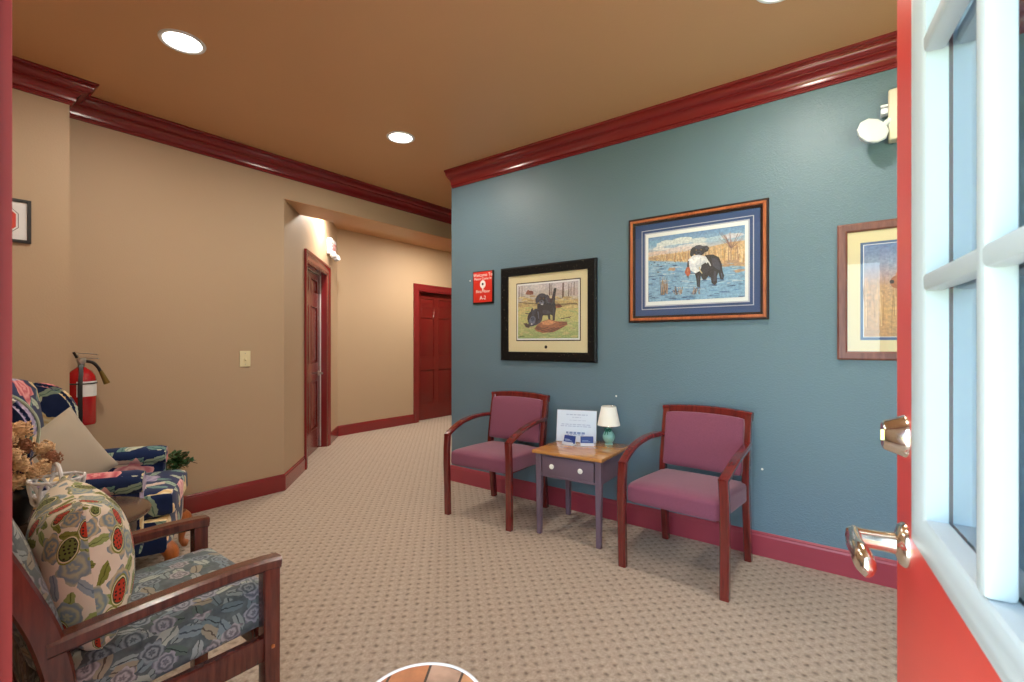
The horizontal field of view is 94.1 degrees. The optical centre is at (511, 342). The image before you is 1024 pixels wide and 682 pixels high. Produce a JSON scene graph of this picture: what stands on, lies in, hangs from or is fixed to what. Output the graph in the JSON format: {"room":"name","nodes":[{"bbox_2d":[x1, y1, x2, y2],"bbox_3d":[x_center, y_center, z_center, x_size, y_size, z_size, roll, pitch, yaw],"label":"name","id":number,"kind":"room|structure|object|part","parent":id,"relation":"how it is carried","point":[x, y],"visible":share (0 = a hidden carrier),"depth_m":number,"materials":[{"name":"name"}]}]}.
{"room":"waiting room","nodes":[
{"label":"waiting room","id":0,"kind":"room"},
{"bbox_2d":[12,88,68,392],"bbox_3d":[-2.897,-0.140,2.559,0.330,2.720,0.720,0,0,37],"label":"wall","id":1,"kind":"structure","parent":0,"point":[40,125],"depth_m":2.66,"materials":[{"name":"beige paint"}]},
{"bbox_2d":[12,198,30,243],"bbox_3d":[-2.721,-0.660,2.504,0.016,0.234,0.280,0,0,37],"label":"framed sign","id":2,"kind":"object","parent":1,"relation":"attached to","point":[21,209],"visible":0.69,"depth_m":2.59,"materials":[{"name":"black paint"}]},
{"bbox_2d":[69,118,283,495],"bbox_3d":[-2.350,-0.140,3.450,0.120,2.720,1.360,0,0,37],"label":"wall","id":3,"kind":"structure","parent":0,"point":[176,255],"depth_m":3.36,"materials":[{"name":"beige paint"}]},
{"bbox_2d":[69,352,109,424],"bbox_3d":[-2.579,0.274,2.884,0.194,0.442,0.153,0,0,-14],"label":"fire extinguisher","id":4,"kind":"object","parent":3,"relation":"attached to","point":[83,382],"visible":0.83,"depth_m":2.85,"materials":[{"name":"red metal"}]},
{"bbox_3d":[-2.572,0.079,2.891,0.102,0.037,0.025,0,0,-34],"label":"handle","id":5,"kind":"part","parent":4,"relation":"part of","materials":[{"name":"metal"}]},
{"bbox_2d":[12,55,451,224],"bbox_3d":[1.845,-1.435,3.164,6.900,0.130,7.130,0,0,37],"label":"trim","id":6,"kind":"structure","parent":3,"relation":"attached to","point":[27,76],"depth_m":3.33,"materials":[{"name":"red paint"}]},
{"bbox_2d":[240,351,250,366],"bbox_3d":[-2.069,0.123,3.704,0.022,0.124,0.080,0,0,37],"label":"light switch","id":7,"kind":"object","parent":3,"relation":"attached to","point":[245,356],"visible":1,"depth_m":3.71,"materials":[{"name":"beige plastic"}]},
{"bbox_2d":[284,199,336,472],"bbox_3d":[-2.151,-0.140,5.087,0.130,2.720,2.321,0,0,-10],"label":"wall","id":8,"kind":"structure","parent":0,"point":[301,232],"depth_m":4.33,"materials":[{"name":"beige paint"}]},
{"bbox_2d":[183,456,305,513],"bbox_3d":[-2.077,1.152,2.350,1.585,0.136,4.204,0,0,-18],"label":"baseboard","id":9,"kind":"structure","parent":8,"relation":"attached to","point":[210,499],"depth_m":3.68,"materials":[{"name":"red paint"}]},
{"bbox_2d":[304,248,330,469],"bbox_3d":[-2.151,0.155,5.148,0.152,2.130,1.150,0,0,-10],"label":"door","id":10,"kind":"structure","parent":8,"relation":"in","point":[317,284],"depth_m":5.45,"materials":[{"name":"red paint"}]},
{"bbox_2d":[327,238,339,260],"bbox_3d":[-2.142,-1.119,5.737,0.109,0.237,0.278,0,0,-10],"label":"exit sign","id":11,"kind":"object","parent":8,"relation":"attached to","point":[331,244],"visible":1,"depth_m":5.61,"materials":[{"name":"white plastic"}]},
{"bbox_2d":[284,178,451,238],"bbox_3d":[-0.461,-1.350,6.135,0.370,0.300,5.200,0,0,37],"label":"wall header","id":12,"kind":"structure","parent":0,"point":[293,190],"depth_m":4.55,"materials":[{"name":"beige paint"}]},
{"bbox_2d":[284,198,451,248],"bbox_3d":[-0.462,-1.198,6.135,0.368,0.004,5.200,0,0,37],"label":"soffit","id":13,"kind":"structure","parent":12,"relation":"attached to","point":[303,209],"depth_m":4.81,"materials":[{"name":"brown paint"}]},
{"bbox_2d":[337,228,451,425],"bbox_3d":[-1.263,-0.140,7.689,0.130,2.720,3.700,0,0,37],"label":"wall","id":14,"kind":"structure","parent":0,"point":[376,276],"depth_m":6.74,"materials":[{"name":"beige paint"}]},
{"bbox_2d":[331,414,413,442],"bbox_3d":[-1.977,1.152,6.553,0.306,0.136,1.692,0,0,24],"label":"baseboard","id":15,"kind":"structure","parent":14,"relation":"attached to","point":[347,429],"depth_m":6.63,"materials":[{"name":"red paint"}]},
{"bbox_2d":[413,283,451,422],"bbox_3d":[-1.205,0.155,7.748,0.152,2.130,1.125,0,0,37],"label":"door","id":16,"kind":"structure","parent":14,"relation":"in","point":[432,311],"depth_m":7.68,"materials":[{"name":"red paint"}]},
{"bbox_2d":[12,0,896,252],"bbox_3d":[1.068,-1.550,3.712,9.200,0.100,7.400,0,0,37],"label":"ceiling","id":17,"kind":"structure","parent":0,"point":[323,84],"depth_m":2.53,"materials":[{"name":"brown paint"}]},
{"bbox_2d":[157,28,206,54],"bbox_3d":[-1.641,-1.496,2.376,0.202,0.008,0.202,0,0,37],"label":"recessed light","id":18,"kind":"object","parent":17,"relation":"in","point":[178,40],"visible":1,"depth_m":2.37,"materials":[{"name":"white paint"}]},
{"bbox_2d":[386,131,414,143],"bbox_3d":[-0.812,-1.496,3.479,0.202,0.008,0.202,0,0,37],"label":"recessed light","id":19,"kind":"object","parent":17,"relation":"in","point":[400,137],"visible":1,"depth_m":3.47,"materials":[{"name":"white paint"}]},
{"bbox_2d":[757,0,783,3],"bbox_3d":[1.128,-1.496,2.003,0.202,0.008,0.202,0,0,37],"label":"recessed light","id":20,"kind":"object","parent":17,"relation":"in","point":[760,1],"visible":1,"depth_m":2.09,"materials":[{"name":"white paint"}]},
{"bbox_2d":[135,415,896,681],"bbox_3d":[1.074,1.270,3.720,9.200,0.100,7.380,0,0,37],"label":"floor","id":21,"kind":"structure","parent":0,"point":[376,580],"depth_m":2.31,"materials":[{"name":"carpet"}]},
{"bbox_2d":[18,496,151,536],"bbox_3d":[-1.756,0.955,1.910,0.500,0.530,0.500,0,0,42],"label":"round side table","id":22,"kind":"object","parent":21,"relation":"on","point":[134,508],"visible":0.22,"depth_m":1.99,"materials":[{"name":"brown wood"}]},
{"bbox_2d":[12,420,63,525],"bbox_3d":[-1.858,0.493,1.804,0.234,0.394,0.184,0,0,-35],"label":"flower vase","id":23,"kind":"object","parent":22,"relation":"on","point":[22,509],"visible":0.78,"depth_m":1.80,"materials":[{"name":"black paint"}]},
{"bbox_2d":[26,462,85,507],"bbox_3d":[-1.720,0.570,1.804,0.170,0.239,0.166,0,0,37],"label":"basket","id":24,"kind":"object","parent":22,"relation":"on","point":[34,499],"visible":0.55,"depth_m":1.77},
{"bbox_3d":[-1.721,0.485,1.804,0.170,0.069,0.013,0,0,37],"label":"handle","id":25,"kind":"part","parent":24,"relation":"part of","materials":[{"name":"white ceramic"}]},
{"bbox_2d":[12,379,191,560],"bbox_3d":[-2.182,0.701,2.471,0.825,1.051,0.747,0,0,-28],"label":"chair","id":26,"kind":"object","parent":21,"relation":"on","point":[140,471],"visible":0.4,"depth_m":2.43,"materials":[{"name":"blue fabric"}]},
{"bbox_3d":[-2.452,0.540,2.329,0.214,0.728,0.558,0,0,-28],"label":"backrest","id":27,"kind":"part","parent":26,"relation":"part of","materials":[{"name":"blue fabric"}]},
{"bbox_2d":[32,407,117,477],"bbox_3d":[-2.193,0.570,2.319,0.175,0.497,0.508,0,0,10],"label":"cushion","id":28,"kind":"object","parent":26,"relation":"on","point":[81,451],"visible":0.41,"depth_m":2.35,"materials":[{"name":"grey fabric"}]},
{"bbox_3d":[-2.034,0.818,2.192,0.557,0.414,0.115,0,0,-28],"label":"arm","id":29,"kind":"part","parent":26,"relation":"part of","materials":[{"name":"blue fabric"}]},
{"bbox_3d":[-2.329,0.818,2.751,0.557,0.414,0.115,0,0,-28],"label":"arm","id":30,"kind":"part","parent":26,"relation":"part of","materials":[{"name":"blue fabric"}]},
{"bbox_3d":[-2.158,0.965,2.484,0.680,0.170,0.600,0,0,-28],"label":"seat","id":31,"kind":"part","parent":26,"relation":"part of","materials":[{"name":"blue fabric"}]},
{"bbox_2d":[144,469,187,518],"bbox_3d":[-2.118,0.819,2.505,0.641,0.161,0.530,0,0,-28],"label":"seat cushion","id":32,"kind":"object","parent":26,"relation":"on","point":[165,490],"depth_m":2.47,"materials":[{"name":"multicoloured fabric"}]},
{"bbox_3d":[-1.735,1.114,2.413,0.089,0.226,0.078,0,0,-28],"label":"leg","id":33,"kind":"part","parent":26,"relation":"part of","materials":[{"name":"brown wood"}]},
{"bbox_3d":[-1.978,1.114,2.874,0.089,0.226,0.078,0,0,-28],"label":"leg","id":34,"kind":"part","parent":26,"relation":"part of","materials":[{"name":"brown wood"}]},
{"bbox_2d":[12,515,281,681],"bbox_3d":[-1.139,0.794,1.388,0.593,0.870,0.655,0,0,37],"label":"wooden armchair","id":35,"kind":"object","parent":21,"relation":"on","point":[180,609],"visible":0.79,"depth_m":1.30,"materials":[{"name":"grey fabric"}]},
{"bbox_3d":[-1.254,0.925,1.237,0.500,0.060,0.026,0,0,37],"label":"cross rail","id":36,"kind":"part","parent":35,"relation":"part of","materials":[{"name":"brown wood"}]},
{"bbox_3d":[-1.277,0.575,1.208,0.450,0.407,0.174,0,0,37],"label":"backrest","id":37,"kind":"part","parent":35,"relation":"part of","materials":[{"name":"brown wood"}]},
{"bbox_3d":[-1.068,0.809,1.036,0.040,0.840,0.180,0,0,37],"label":"leg","id":38,"kind":"part","parent":35,"relation":"part of","materials":[{"name":"brown wood"}]},
{"bbox_2d":[25,476,134,650],"bbox_3d":[-1.183,0.590,1.310,0.229,0.384,0.387,0,0,-41],"label":"cushion","id":39,"kind":"object","parent":35,"relation":"on","point":[80,540],"visible":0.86,"depth_m":1.20,"materials":[{"name":"multicoloured fabric"}]},
{"bbox_3d":[-0.886,0.676,1.275,0.052,0.056,0.526,0,0,37],"label":"arm","id":40,"kind":"part","parent":35,"relation":"part of","materials":[{"name":"brown wood"}]},
{"bbox_3d":[-1.316,0.676,1.602,0.052,0.056,0.526,0,0,37],"label":"arm","id":41,"kind":"part","parent":35,"relation":"part of","materials":[{"name":"brown wood"}]},
{"bbox_3d":[-1.173,0.948,1.789,0.046,0.544,0.046,0,0,37],"label":"leg","id":42,"kind":"part","parent":35,"relation":"part of","materials":[{"name":"brown wood"}]},
{"bbox_3d":[-0.890,0.924,1.269,0.030,0.072,0.440,0,0,37],"label":"rail","id":43,"kind":"part","parent":35,"relation":"part of","materials":[{"name":"brown wood"}]},
{"bbox_3d":[-0.958,0.925,1.625,0.500,0.060,0.026,0,0,37],"label":"cross rail","id":44,"kind":"part","parent":35,"relation":"part of","materials":[{"name":"brown wood"}]},
{"bbox_3d":[-0.744,0.948,1.462,0.046,0.544,0.046,0,0,37],"label":"leg","id":45,"kind":"part","parent":35,"relation":"part of","materials":[{"name":"brown wood"}]},
{"bbox_2d":[166,450,195,469],"bbox_3d":[-2.252,0.970,3.158,0.287,0.500,0.298,0,0,37],"label":"potted plant","id":46,"kind":"object","parent":21,"relation":"on","point":[175,456],"visible":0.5,"depth_m":3.18,"materials":[{"name":"green plant"}]},
{"bbox_2d":[376,662,478,681],"bbox_3d":[-0.206,1.018,1.083,0.294,0.395,0.294,0,0,17],"label":"plant stand","id":47,"kind":"object","parent":21,"relation":"on","point":[426,671],"visible":1,"depth_m":1.18,"materials":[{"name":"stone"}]},
{"bbox_2d":[443,391,549,531],"bbox_3d":[-0.087,0.798,3.477,0.590,0.848,0.587,0,0,34],"label":"armchair","id":48,"kind":"object","parent":21,"relation":"on","point":[513,415],"visible":0.94,"depth_m":3.49,"materials":[{"name":"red fabric"}]},
{"bbox_3d":[-0.460,0.935,3.402,0.052,0.570,0.044,0,0,34],"label":"leg","id":49,"kind":"part","parent":48,"relation":"part of","materials":[{"name":"brown wood"}]},
{"bbox_3d":[-0.322,0.607,3.597,0.064,0.127,0.520,0,0,36],"label":"arm","id":50,"kind":"part","parent":48,"relation":"part of","materials":[{"name":"brown wood"}]},
{"bbox_3d":[-0.153,0.814,3.801,0.040,0.817,0.103,0,0,34],"label":"leg","id":51,"kind":"part","parent":48,"relation":"part of","materials":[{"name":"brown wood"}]},
{"bbox_3d":[-0.097,0.814,3.462,0.492,0.136,0.502,0,0,34],"label":"seat","id":52,"kind":"part","parent":48,"relation":"part of","materials":[{"name":"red fabric"}]},
{"bbox_3d":[-0.020,0.935,3.103,0.052,0.570,0.044,0,0,34],"label":"leg","id":53,"kind":"part","parent":48,"relation":"part of","materials":[{"name":"brown wood"}]},
{"bbox_3d":[0.035,0.578,3.657,0.450,0.328,0.110,0,0,34],"label":"backrest","id":54,"kind":"part","parent":48,"relation":"part of","materials":[{"name":"red fabric"}]},
{"bbox_3d":[0.063,0.406,3.698,0.522,0.065,0.053,0,0,34],"label":"rail","id":55,"kind":"part","parent":48,"relation":"part of","materials":[{"name":"brown wood"}]},
{"bbox_3d":[0.111,0.607,3.303,0.064,0.127,0.520,0,0,32],"label":"arm","id":56,"kind":"part","parent":48,"relation":"part of","materials":[{"name":"brown wood"}]},
{"bbox_3d":[0.239,0.814,3.535,0.040,0.817,0.103,0,0,34],"label":"leg","id":57,"kind":"part","parent":48,"relation":"part of","materials":[{"name":"brown wood"}]},
{"bbox_2d":[532,441,628,548],"bbox_3d":[0.459,0.950,3.115,0.480,0.540,0.488,0,0,34],"label":"side table","id":58,"kind":"object","parent":21,"relation":"on","point":[597,464],"visible":0.8,"depth_m":2.97,"materials":[{"name":"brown wood"}]},
{"bbox_3d":[0.178,0.961,3.065,0.040,0.518,0.040,0,0,34],"label":"leg","id":59,"kind":"part","parent":58,"relation":"part of","materials":[{"name":"grey paint"}]},
{"bbox_3d":[0.402,0.961,3.397,0.040,0.518,0.040,0,0,34],"label":"leg","id":60,"kind":"part","parent":58,"relation":"part of","materials":[{"name":"grey paint"}]},
{"bbox_3d":[0.344,0.774,2.945,0.355,0.116,0.020,0,0,34],"label":"drawer","id":61,"kind":"part","parent":58,"relation":"part of","materials":[{"name":"grey paint"}]},
{"bbox_2d":[562,435,576,445],"bbox_3d":[0.384,0.651,3.198,0.088,0.058,0.045,0,0,40],"label":"card holder","id":62,"kind":"object","parent":58,"relation":"on","point":[568,439],"visible":1,"depth_m":3.19,"materials":[{"name":"plastic"}]},
{"bbox_2d":[556,409,596,442],"bbox_3d":[0.447,0.572,3.297,0.276,0.214,0.060,0,0,18],"label":"sign","id":63,"kind":"object","parent":58,"relation":"on","point":[577,423],"visible":0.99,"depth_m":3.29,"materials":[{"name":"paper"}]},
{"bbox_2d":[580,436,593,445],"bbox_3d":[0.497,0.651,3.162,0.088,0.058,0.045,0,0,4],"label":"card holder","id":64,"kind":"object","parent":58,"relation":"on","point":[584,440],"visible":1,"depth_m":3.16,"materials":[{"name":"plastic"}]},
{"bbox_3d":[0.517,0.961,2.835,0.040,0.518,0.040,0,0,34],"label":"leg","id":65,"kind":"part","parent":58,"relation":"part of","materials":[{"name":"grey paint"}]},
{"bbox_2d":[597,405,619,444],"bbox_3d":[0.650,0.551,3.204,0.152,0.257,0.152,0,0,37],"label":"table lamp","id":66,"kind":"object","parent":58,"relation":"on","point":[608,416],"visible":1,"depth_m":3.16,"materials":[{"name":"fabric"}]},
{"bbox_3d":[0.650,0.488,3.204,0.151,0.128,0.151,0,0,37],"label":"lamp shade","id":67,"kind":"part","parent":66,"relation":"part of","materials":[{"name":"white fabric"}]},
{"bbox_3d":[0.742,0.961,3.167,0.040,0.518,0.040,0,0,34],"label":"leg","id":68,"kind":"part","parent":58,"relation":"part of","materials":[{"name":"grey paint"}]},
{"bbox_2d":[617,404,753,602],"bbox_3d":[0.983,0.798,2.641,0.590,0.848,0.587,0,0,41],"label":"armchair","id":69,"kind":"object","parent":21,"relation":"on","point":[703,437],"visible":1,"depth_m":2.63,"materials":[{"name":"pink fabric"}]},
{"bbox_3d":[0.604,0.935,2.608,0.052,0.570,0.044,0,0,41],"label":"leg","id":70,"kind":"part","parent":69,"relation":"part of","materials":[{"name":"brown wood"}]},
{"bbox_3d":[0.763,0.607,2.787,0.064,0.127,0.520,0,0,43],"label":"arm","id":71,"kind":"part","parent":69,"relation":"part of","materials":[{"name":"brown wood"}]},
{"bbox_3d":[0.953,0.814,2.971,0.040,0.817,0.103,0,0,41],"label":"leg","id":72,"kind":"part","parent":69,"relation":"part of","materials":[{"name":"brown wood"}]},
{"bbox_3d":[0.971,0.814,2.628,0.492,0.136,0.502,0,0,41],"label":"seat","id":73,"kind":"part","parent":69,"relation":"part of","materials":[{"name":"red fabric"}]},
{"bbox_3d":[1.124,0.578,2.807,0.450,0.328,0.110,0,0,41],"label":"backrest","id":74,"kind":"part","parent":69,"relation":"part of","materials":[{"name":"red fabric"}]},
{"bbox_3d":[1.156,0.406,2.844,0.522,0.065,0.053,0,0,41],"label":"rail","id":75,"kind":"part","parent":69,"relation":"part of","materials":[{"name":"brown wood"}]},
{"bbox_3d":[1.008,0.935,2.262,0.052,0.570,0.044,0,0,41],"label":"leg","id":76,"kind":"part","parent":69,"relation":"part of","materials":[{"name":"brown wood"}]},
{"bbox_3d":[1.160,0.607,2.446,0.064,0.127,0.520,0,0,38],"label":"arm","id":77,"kind":"part","parent":69,"relation":"part of","materials":[{"name":"brown wood"}]},
{"bbox_3d":[1.313,0.814,2.663,0.040,0.817,0.103,0,0,41],"label":"leg","id":78,"kind":"part","parent":69,"relation":"part of","materials":[{"name":"brown wood"}]},
{"bbox_2d":[452,33,1023,571],"bbox_3d":[3.106,-0.140,4.076,6.000,2.720,4.150,0,0,37],"label":"wall","id":79,"kind":"structure","parent":0,"point":[818,416],"depth_m":2.79,"materials":[{"name":"teal paint"}]},
{"bbox_2d":[473,270,493,304],"bbox_3d":[-0.242,-0.467,4.009,0.226,0.276,0.015,0,0,37],"label":"sign","id":80,"kind":"object","parent":79,"relation":"attached to","point":[483,281],"visible":1,"depth_m":4.00,"materials":[{"name":"red paint"}]},
{"bbox_2d":[501,257,597,362],"bbox_3d":[0.255,-0.232,3.624,0.862,0.742,0.026,0,0,37],"label":"framed picture","id":81,"kind":"object","parent":79,"relation":"attached to","point":[549,311],"visible":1,"depth_m":3.59,"materials":[{"name":"black wood"}]},
{"bbox_2d":[517,279,579,339],"bbox_3d":[0.266,-0.244,3.623,0.565,0.441,0.001,0,0,37],"label":"print","id":82,"kind":"object","parent":81,"relation":"attached to","point":[547,309],"depth_m":3.61},
{"bbox_2d":[450,465,896,588],"bbox_3d":[1.735,1.152,2.745,3.433,0.136,9.002,0,0,-18],"label":"baseboard","id":83,"kind":"structure","parent":79,"relation":"attached to","point":[829,559],"depth_m":2.90,"materials":[{"name":"red paint"}]},
{"bbox_2d":[629,198,768,322],"bbox_3d":[1.123,-0.480,2.962,0.842,0.690,0.026,0,0,37],"label":"framed picture","id":84,"kind":"object","parent":79,"relation":"attached to","point":[710,263],"visible":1,"depth_m":2.93,"materials":[{"name":"paper"}]},
{"bbox_2d":[646,221,747,305],"bbox_3d":[1.129,-0.480,2.962,0.616,0.466,0.001,0,0,37],"label":"print","id":85,"kind":"object","parent":84,"relation":"attached to","point":[704,264],"depth_m":2.94},
{"bbox_2d":[444,0,1023,188],"bbox_3d":[0.952,-1.435,1.236,5.985,0.130,2.980,0,0,37],"label":"trim","id":86,"kind":"structure","parent":79,"relation":"attached to","point":[878,54],"depth_m":2.87,"materials":[{"name":"red paint"}]},
{"bbox_2d":[837,218,896,360],"bbox_3d":[1.953,-0.265,2.332,0.600,0.704,0.022,0,0,37],"label":"framed picture","id":87,"kind":"object","parent":79,"relation":"attached to","point":[866,251],"visible":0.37,"depth_m":2.44,"materials":[{"name":"reddish-brown stained wood"},{"name":"clear glass"}]},
{"bbox_2d":[863,242,896,336],"bbox_3d":[1.952,-0.266,2.336,0.380,0.468,0.001,0,0,37],"label":"print","id":88,"kind":"object","parent":87,"relation":"attached to","point":[879,258],"depth_m":2.41},
{"bbox_2d":[857,88,896,143],"bbox_3d":[1.965,-1.112,2.246,0.551,0.266,0.145,0,0,37],"label":"spotlight","id":89,"kind":"object","parent":79,"relation":"attached to","point":[869,131],"visible":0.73,"depth_m":2.34,"materials":[{"name":"beige plastic"}]},
{"bbox_3d":[-0.277,-0.140,0.205,6.690,2.720,0.150,0,0,37],"label":"wall","id":90,"kind":"structure","parent":0,"visible":0},
{"bbox_2d":[0,0,11,681],"bbox_3d":[-0.254,0.152,0.197,1.098,2.135,0.174,0,0,37],"label":"trim","id":91,"kind":"structure","parent":90,"relation":"attached to","point":[5,5],"depth_m":0.55,"materials":[{"name":"red paint"}]},
{"bbox_2d":[845,0,1023,681],"bbox_3d":[0.405,0.198,0.365,0.182,2.025,0.938,0,0,30],"label":"door","id":92,"kind":"structure","parent":90,"relation":"in","point":[953,435],"depth_m":0.58,"materials":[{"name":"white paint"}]},
{"bbox_3d":[0.584,0.303,0.675,0.182,0.066,0.143,0,0,30],"label":"handle","id":93,"kind":"part","parent":92,"relation":"part of","materials":[{"name":"gold metal"}]},
{"bbox_3d":[0.375,-0.228,0.332,0.031,1.005,0.724,0,0,30],"label":"lite frame","id":94,"kind":"part","parent":92,"relation":"part of","materials":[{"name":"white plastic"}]},
{"bbox_3d":[0.406,-0.228,0.315,0.031,1.005,0.724,0,0,30],"label":"lite frame","id":95,"kind":"part","parent":92,"relation":"part of","materials":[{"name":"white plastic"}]}
]}

